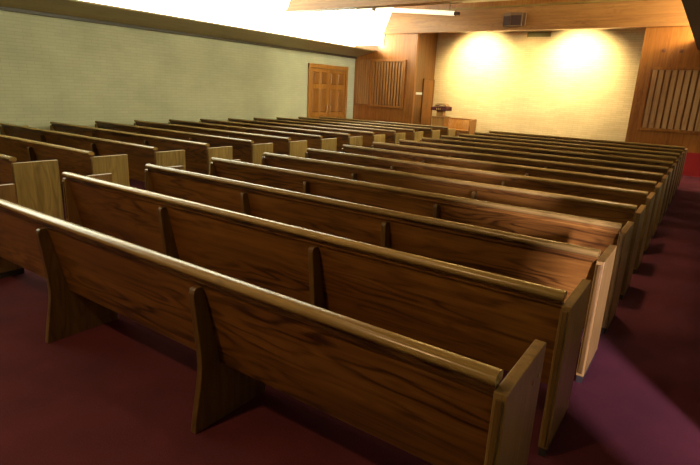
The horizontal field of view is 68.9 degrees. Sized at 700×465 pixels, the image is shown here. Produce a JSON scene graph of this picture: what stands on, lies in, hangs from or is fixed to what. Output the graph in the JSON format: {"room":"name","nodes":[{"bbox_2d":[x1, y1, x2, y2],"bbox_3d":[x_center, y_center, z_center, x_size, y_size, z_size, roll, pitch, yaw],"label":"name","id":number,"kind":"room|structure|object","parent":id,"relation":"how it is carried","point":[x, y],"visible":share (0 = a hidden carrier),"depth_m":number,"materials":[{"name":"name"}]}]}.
{"room":"church","nodes":[
{"label":"church","id":0,"kind":"room"},
{"bbox_2d":[0,10,354,133],"bbox_3d":[-4.592,-3.275,12.054,0.200,2.870,19.500,13,19,33],"label":"wall","id":1,"kind":"structure","parent":0,"point":[52,69],"depth_m":11.47,"materials":[{"name":"paint"}]},
{"bbox_2d":[0,6,356,58],"bbox_3d":[-4.891,-4.450,10.947,0.070,0.067,17.850,13,19,33],"label":"trim","id":2,"kind":"structure","parent":1,"relation":"attached to","point":[1,7],"depth_m":11.50,"materials":[{"name":"brown wood"}]},
{"bbox_2d":[0,0,375,56],"bbox_3d":[-4.565,-4.503,10.700,0.850,0.220,17.850,13,19,33],"label":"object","id":3,"kind":"structure","parent":1,"relation":"attached to","point":[75,8],"depth_m":11.35,"materials":[{"name":"brown wood"}]},
{"bbox_2d":[307,63,348,117],"bbox_3d":[-0.733,-4.339,17.244,0.086,2.500,2.140,13,19,33],"label":"door","id":4,"kind":"structure","parent":1,"relation":"in","point":[327,89],"depth_m":17.07,"materials":[{"name":"brown wood"}]},
{"bbox_2d":[0,175,699,464],"bbox_3d":[1.279,-0.434,8.399,14.850,0.120,19.700,13,19,33],"label":"floor","id":5,"kind":"structure","parent":0,"point":[120,391],"depth_m":2.93,"materials":[{"name":"red carpet"}]},
{"bbox_2d":[0,154,63,219],"bbox_3d":[-5.355,-0.851,6.923,4.640,0.869,0.527,13,19,33],"label":"pew","id":6,"kind":"object","parent":5,"relation":"on","point":[37,183],"visible":0.54,"depth_m":5.65,"materials":[{"name":"brown wood"}]},
{"bbox_2d":[0,134,129,199],"bbox_3d":[-4.866,-1.016,7.603,4.640,0.869,0.527,13,19,33],"label":"pew","id":7,"kind":"object","parent":5,"relation":"on","point":[78,161],"visible":0.41,"depth_m":6.50,"materials":[{"name":"brown wood"}]},
{"bbox_2d":[0,123,185,181],"bbox_3d":[-4.365,-1.185,8.300,4.640,0.869,0.527,13,19,33],"label":"pew","id":8,"kind":"object","parent":5,"relation":"on","point":[139,155],"visible":0.3,"depth_m":7.44,"materials":[{"name":"brown wood"}]},
{"bbox_2d":[50,122,232,174],"bbox_3d":[-3.863,-1.355,8.998,4.640,0.869,0.527,13,19,33],"label":"pew","id":9,"kind":"object","parent":5,"relation":"on","point":[198,155],"visible":0.38,"depth_m":8.03,"materials":[{"name":"brown wood"}]},
{"bbox_2d":[95,121,272,164],"bbox_3d":[-3.347,-1.530,9.716,4.640,0.869,0.527,13,19,33],"label":"pew","id":10,"kind":"object","parent":5,"relation":"on","point":[244,150],"visible":0.3,"depth_m":8.75,"materials":[{"name":"brown wood"}]},
{"bbox_2d":[134,120,306,157],"bbox_3d":[-2.833,-1.704,10.432,4.640,0.869,0.527,13,19,33],"label":"pew","id":11,"kind":"object","parent":5,"relation":"on","point":[281,145],"visible":0.32,"depth_m":9.43,"materials":[{"name":"brown wood"}]},
{"bbox_2d":[168,119,336,151],"bbox_3d":[-2.315,-1.879,11.152,4.640,0.869,0.527,13,19,33],"label":"pew","id":12,"kind":"object","parent":5,"relation":"on","point":[313,141],"visible":0.21,"depth_m":10.21,"materials":[{"name":"brown wood"}]},
{"bbox_2d":[0,184,546,464],"bbox_3d":[-1.234,0.406,3.084,4.488,0.869,0.527,13,19,33],"label":"pew","id":13,"kind":"object","parent":5,"relation":"on","point":[438,406],"visible":1,"depth_m":2.26,"materials":[{"name":"brown wood"}]},
{"bbox_2d":[199,119,362,151],"bbox_3d":[-1.792,-2.056,11.880,4.640,0.869,0.527,13,19,33],"label":"pew","id":14,"kind":"object","parent":5,"relation":"on","point":[342,138],"visible":0.3,"depth_m":10.93,"materials":[{"name":"brown wood"}]},
{"bbox_2d":[227,118,384,147],"bbox_3d":[-1.262,-2.235,12.616,4.640,0.869,0.527,13,19,33],"label":"pew","id":15,"kind":"object","parent":5,"relation":"on","point":[369,138],"visible":0.18,"depth_m":11.67,"materials":[{"name":"brown wood"}]},
{"bbox_2d":[62,172,590,456],"bbox_3d":[-0.730,0.234,3.789,4.484,0.869,0.527,13,19,33],"label":"pew","id":16,"kind":"object","parent":5,"relation":"on","point":[489,318],"visible":0.78,"depth_m":3.01,"materials":[{"name":"brown wood"}]},
{"bbox_2d":[253,118,405,143],"bbox_3d":[-0.728,-2.416,13.360,4.640,0.869,0.527,13,19,33],"label":"pew","id":17,"kind":"object","parent":5,"relation":"on","point":[391,137],"visible":0.17,"depth_m":12.40,"materials":[{"name":"brown wood"}]},
{"bbox_2d":[276,117,423,140],"bbox_3d":[-0.192,-2.598,14.106,4.640,0.869,0.527,13,19,33],"label":"pew","id":18,"kind":"object","parent":5,"relation":"on","point":[410,134],"visible":0.22,"depth_m":13.15,"materials":[{"name":"brown wood"}]},
{"bbox_2d":[298,117,439,138],"bbox_3d":[0.369,-2.787,14.886,4.640,0.869,0.527,13,19,33],"label":"pew","id":19,"kind":"object","parent":5,"relation":"on","point":[428,132],"visible":0.18,"depth_m":13.97,"materials":[{"name":"brown wood"}]},
{"bbox_2d":[144,164,616,382],"bbox_3d":[-0.241,0.069,4.470,4.484,0.869,0.527,13,19,33],"label":"pew","id":20,"kind":"object","parent":5,"relation":"on","point":[559,265],"visible":0.59,"depth_m":3.67,"materials":[{"name":"brown wood"}]},
{"bbox_2d":[319,116,455,137],"bbox_3d":[0.955,-2.986,15.702,4.640,0.869,0.527,13,19,33],"label":"pew","id":21,"kind":"object","parent":5,"relation":"on","point":[443,130],"visible":0.17,"depth_m":14.80,"materials":[{"name":"brown wood"}]},
{"bbox_2d":[210,157,633,333],"bbox_3d":[0.260,-0.101,5.167,4.484,0.869,0.527,13,19,33],"label":"pew","id":22,"kind":"object","parent":5,"relation":"on","point":[559,227],"visible":0.45,"depth_m":4.40,"materials":[{"name":"brown wood"}]},
{"bbox_2d":[262,152,645,299],"bbox_3d":[0.762,-0.270,5.864,4.484,0.869,0.527,13,19,33],"label":"pew","id":23,"kind":"object","parent":5,"relation":"on","point":[618,212],"visible":0.44,"depth_m":5.12,"materials":[{"name":"brown wood"}]},
{"bbox_2d":[305,148,655,273],"bbox_3d":[1.278,-0.445,6.582,4.484,0.869,0.527,13,19,33],"label":"pew","id":24,"kind":"object","parent":5,"relation":"on","point":[614,194],"visible":0.32,"depth_m":5.87,"materials":[{"name":"brown wood"}]},
{"bbox_2d":[341,145,662,253],"bbox_3d":[1.793,-0.619,7.298,4.484,0.869,0.527,13,19,33],"label":"pew","id":25,"kind":"object","parent":5,"relation":"on","point":[595,179],"visible":0.31,"depth_m":6.61,"materials":[{"name":"brown wood"}]},
{"bbox_2d":[371,142,667,238],"bbox_3d":[2.310,-0.794,8.018,4.484,0.869,0.527,13,19,33],"label":"pew","id":26,"kind":"object","parent":5,"relation":"on","point":[635,174],"visible":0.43,"depth_m":7.35,"materials":[{"name":"brown wood"}]},
{"bbox_2d":[397,139,672,225],"bbox_3d":[2.833,-0.971,8.746,4.484,0.869,0.527,13,19,33],"label":"pew","id":27,"kind":"object","parent":5,"relation":"on","point":[575,160],"visible":0.34,"depth_m":8.10,"materials":[{"name":"brown wood"}]},
{"bbox_2d":[420,137,676,215],"bbox_3d":[3.363,-1.150,9.483,4.484,0.869,0.527,13,19,33],"label":"pew","id":28,"kind":"object","parent":5,"relation":"on","point":[424,139],"visible":0.25,"depth_m":8.85,"materials":[{"name":"brown wood"}]},
{"bbox_2d":[439,135,679,206],"bbox_3d":[3.898,-1.331,10.227,4.484,0.869,0.527,13,19,33],"label":"pew","id":29,"kind":"object","parent":5,"relation":"on","point":[541,146],"visible":0.2,"depth_m":9.61,"materials":[{"name":"brown wood"}]},
{"bbox_2d":[457,133,682,198],"bbox_3d":[4.434,-1.512,10.972,4.484,0.869,0.527,13,19,33],"label":"pew","id":30,"kind":"object","parent":5,"relation":"on","point":[661,153],"visible":0.19,"depth_m":10.36,"materials":[{"name":"brown wood"}]},
{"bbox_2d":[473,132,684,191],"bbox_3d":[4.994,-1.702,11.752,4.484,0.869,0.527,13,19,33],"label":"pew","id":31,"kind":"object","parent":5,"relation":"on","point":[681,152],"visible":0.16,"depth_m":11.16,"materials":[{"name":"brown wood"}]},
{"bbox_2d":[489,130,687,185],"bbox_3d":[5.581,-1.901,12.568,4.484,0.869,0.527,13,19,33],"label":"pew","id":32,"kind":"object","parent":5,"relation":"on","point":[684,149],"visible":0.18,"depth_m":11.97,"materials":[{"name":"brown wood"}]},
{"bbox_3d":[5.136,-2.608,16.302,6.530,0.200,1.450,13,19,33],"label":"platform","id":33,"kind":"object","parent":5,"relation":"on","visible":0},
{"bbox_2d":[431,106,451,126],"bbox_3d":[2.992,-3.605,16.997,0.600,1.154,0.452,13,19,33],"label":"pulpit","id":34,"kind":"object","parent":33,"relation":"on","point":[440,119],"visible":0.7,"depth_m":16.81,"materials":[{"name":"brown wood"}]},
{"bbox_2d":[435,100,449,106],"bbox_3d":[3.043,-4.258,16.809,0.420,0.198,0.280,13,19,33],"label":"open book","id":35,"kind":"object","parent":34,"relation":"on","point":[443,103],"visible":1,"depth_m":16.76,"materials":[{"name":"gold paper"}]},
{"bbox_2d":[448,118,476,135],"bbox_3d":[3.547,-3.487,17.349,1.300,0.790,0.540,13,19,33],"label":"table","id":36,"kind":"object","parent":33,"relation":"on","point":[462,125],"visible":0.43,"depth_m":17.25,"materials":[{"name":"brown wood"}]},
{"bbox_2d":[413,33,437,124],"bbox_3d":[2.544,-5.269,17.593,0.120,4.400,1.330,13,19,33],"label":"wall","id":37,"kind":"structure","parent":0,"point":[426,52],"depth_m":17.38,"materials":[{"name":"brown wood"}]},
{"bbox_2d":[420,78,434,124],"bbox_3d":[2.705,-4.353,18.008,0.040,2.030,0.820,13,19,33],"label":"door","id":38,"kind":"structure","parent":37,"relation":"in","point":[428,84],"depth_m":17.92,"materials":[{"name":"brown wood"}]},
{"bbox_2d":[353,0,699,153],"bbox_3d":[4.872,-4.880,15.085,11.800,5.200,0.150,13,19,33],"label":"wall","id":39,"kind":"structure","parent":0,"point":[673,39],"depth_m":14.95,"materials":[{"name":"brown wood"}]},
{"bbox_2d":[356,59,406,108],"bbox_3d":[1.029,-5.156,17.679,1.970,1.580,0.072,13,19,33],"label":"air vent","id":40,"kind":"object","parent":39,"relation":"in","point":[380,82],"visible":1,"depth_m":17.63,"materials":[{"name":"brown wood"}]},
{"bbox_2d":[391,0,645,12],"bbox_3d":[4.979,-6.431,14.486,8.740,0.055,0.140,13,19,33],"label":"trim","id":41,"kind":"structure","parent":39,"relation":"attached to","point":[597,1],"depth_m":14.22,"materials":[{"name":"brown wood"}]},
{"bbox_2d":[383,0,689,33],"bbox_3d":[4.857,-6.138,14.671,9.030,0.620,0.100,13,19,33],"label":"beam","id":42,"kind":"structure","parent":39,"relation":"attached to","point":[648,13],"depth_m":14.04,"materials":[{"name":"brown wood"}]},
{"bbox_2d":[503,12,526,26],"bbox_3d":[4.685,-6.079,14.579,0.610,0.360,0.268,13,19,33],"label":"speaker","id":43,"kind":"object","parent":42,"relation":"attached to","point":[512,19],"visible":1,"depth_m":14.48,"materials":[{"name":"fabric"}]},
{"bbox_2d":[431,28,645,141],"bbox_3d":[6.399,-4.629,15.938,8.830,4.400,0.200,13,19,33],"label":"wall niche","id":44,"kind":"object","parent":39,"relation":"in","point":[567,83],"visible":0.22,"depth_m":16.04,"materials":[{"name":"beige paint"}]},
{"bbox_2d":[527,31,550,36],"bbox_3d":[5.855,-6.138,15.818,0.720,0.150,0.027,13,19,33],"label":"air vent","id":45,"kind":"object","parent":44,"relation":"attached to","point":[529,34],"visible":1,"depth_m":15.80,"materials":[{"name":"metal"}]},
{"bbox_2d":[638,67,699,133],"bbox_3d":[8.549,-3.281,12.729,2.180,1.590,0.071,13,19,33],"label":"air vent","id":46,"kind":"object","parent":39,"relation":"in","point":[671,100],"visible":1,"depth_m":12.96,"materials":[{"name":"brown wood"}]},
{"bbox_2d":[682,152,699,176],"bbox_3d":[8.520,-1.798,13.229,2.650,0.585,0.124,13,19,33],"label":"trim","id":47,"kind":"structure","parent":39,"relation":"attached to","point":[692,161],"depth_m":13.02,"materials":[{"name":"red carpet"}]},
{"bbox_3d":[-4.475,-5.778,11.361,0.200,2.330,19.500,13,19,33],"label":"wall","id":48,"kind":"structure","parent":0,"visible":0},
{"bbox_2d":[82,0,356,46],"bbox_3d":[-4.825,-5.597,10.684,0.030,1.850,17.550,13,19,33],"label":"window","id":49,"kind":"structure","parent":48,"relation":"in","point":[338,26],"depth_m":14.11,"materials":[{"name":"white glass"}]},
{"bbox_3d":[1.031,-5.101,6.532,8.890,0.200,17.850,13,19,33],"label":"ceiling","id":50,"kind":"structure","parent":0,"visible":0},
{"bbox_2d":[285,0,506,12],"bbox_3d":[2.122,-5.492,10.769,9.030,1.190,0.300,13,19,33],"label":"beam","id":51,"kind":"structure","parent":50,"relation":"attached to","point":[295,6],"depth_m":12.13,"materials":[{"name":"brown wood"}]},
{"bbox_2d":[372,4,459,15],"bbox_3d":[1.972,-7.019,15.588,3.026,0.852,0.128,13,19,33],"label":"light","id":52,"kind":"object","parent":50,"relation":"hanging from","point":[395,10],"visible":0.89,"depth_m":15.53,"materials":[{"name":"plastic"}]},
{"bbox_3d":[4.561,-2.063,4.859,0.150,5.200,18.050,13,19,33],"label":"wall","id":53,"kind":"structure","parent":0,"visible":0},
{"bbox_2d":[681,0,699,49],"bbox_3d":[3.937,-2.670,5.034,1.290,0.480,17.850,13,19,33],"label":"soffit","id":54,"kind":"structure","parent":53,"relation":"attached to","point":[691,7],"depth_m":7.84,"materials":[{"name":"brown wood"}]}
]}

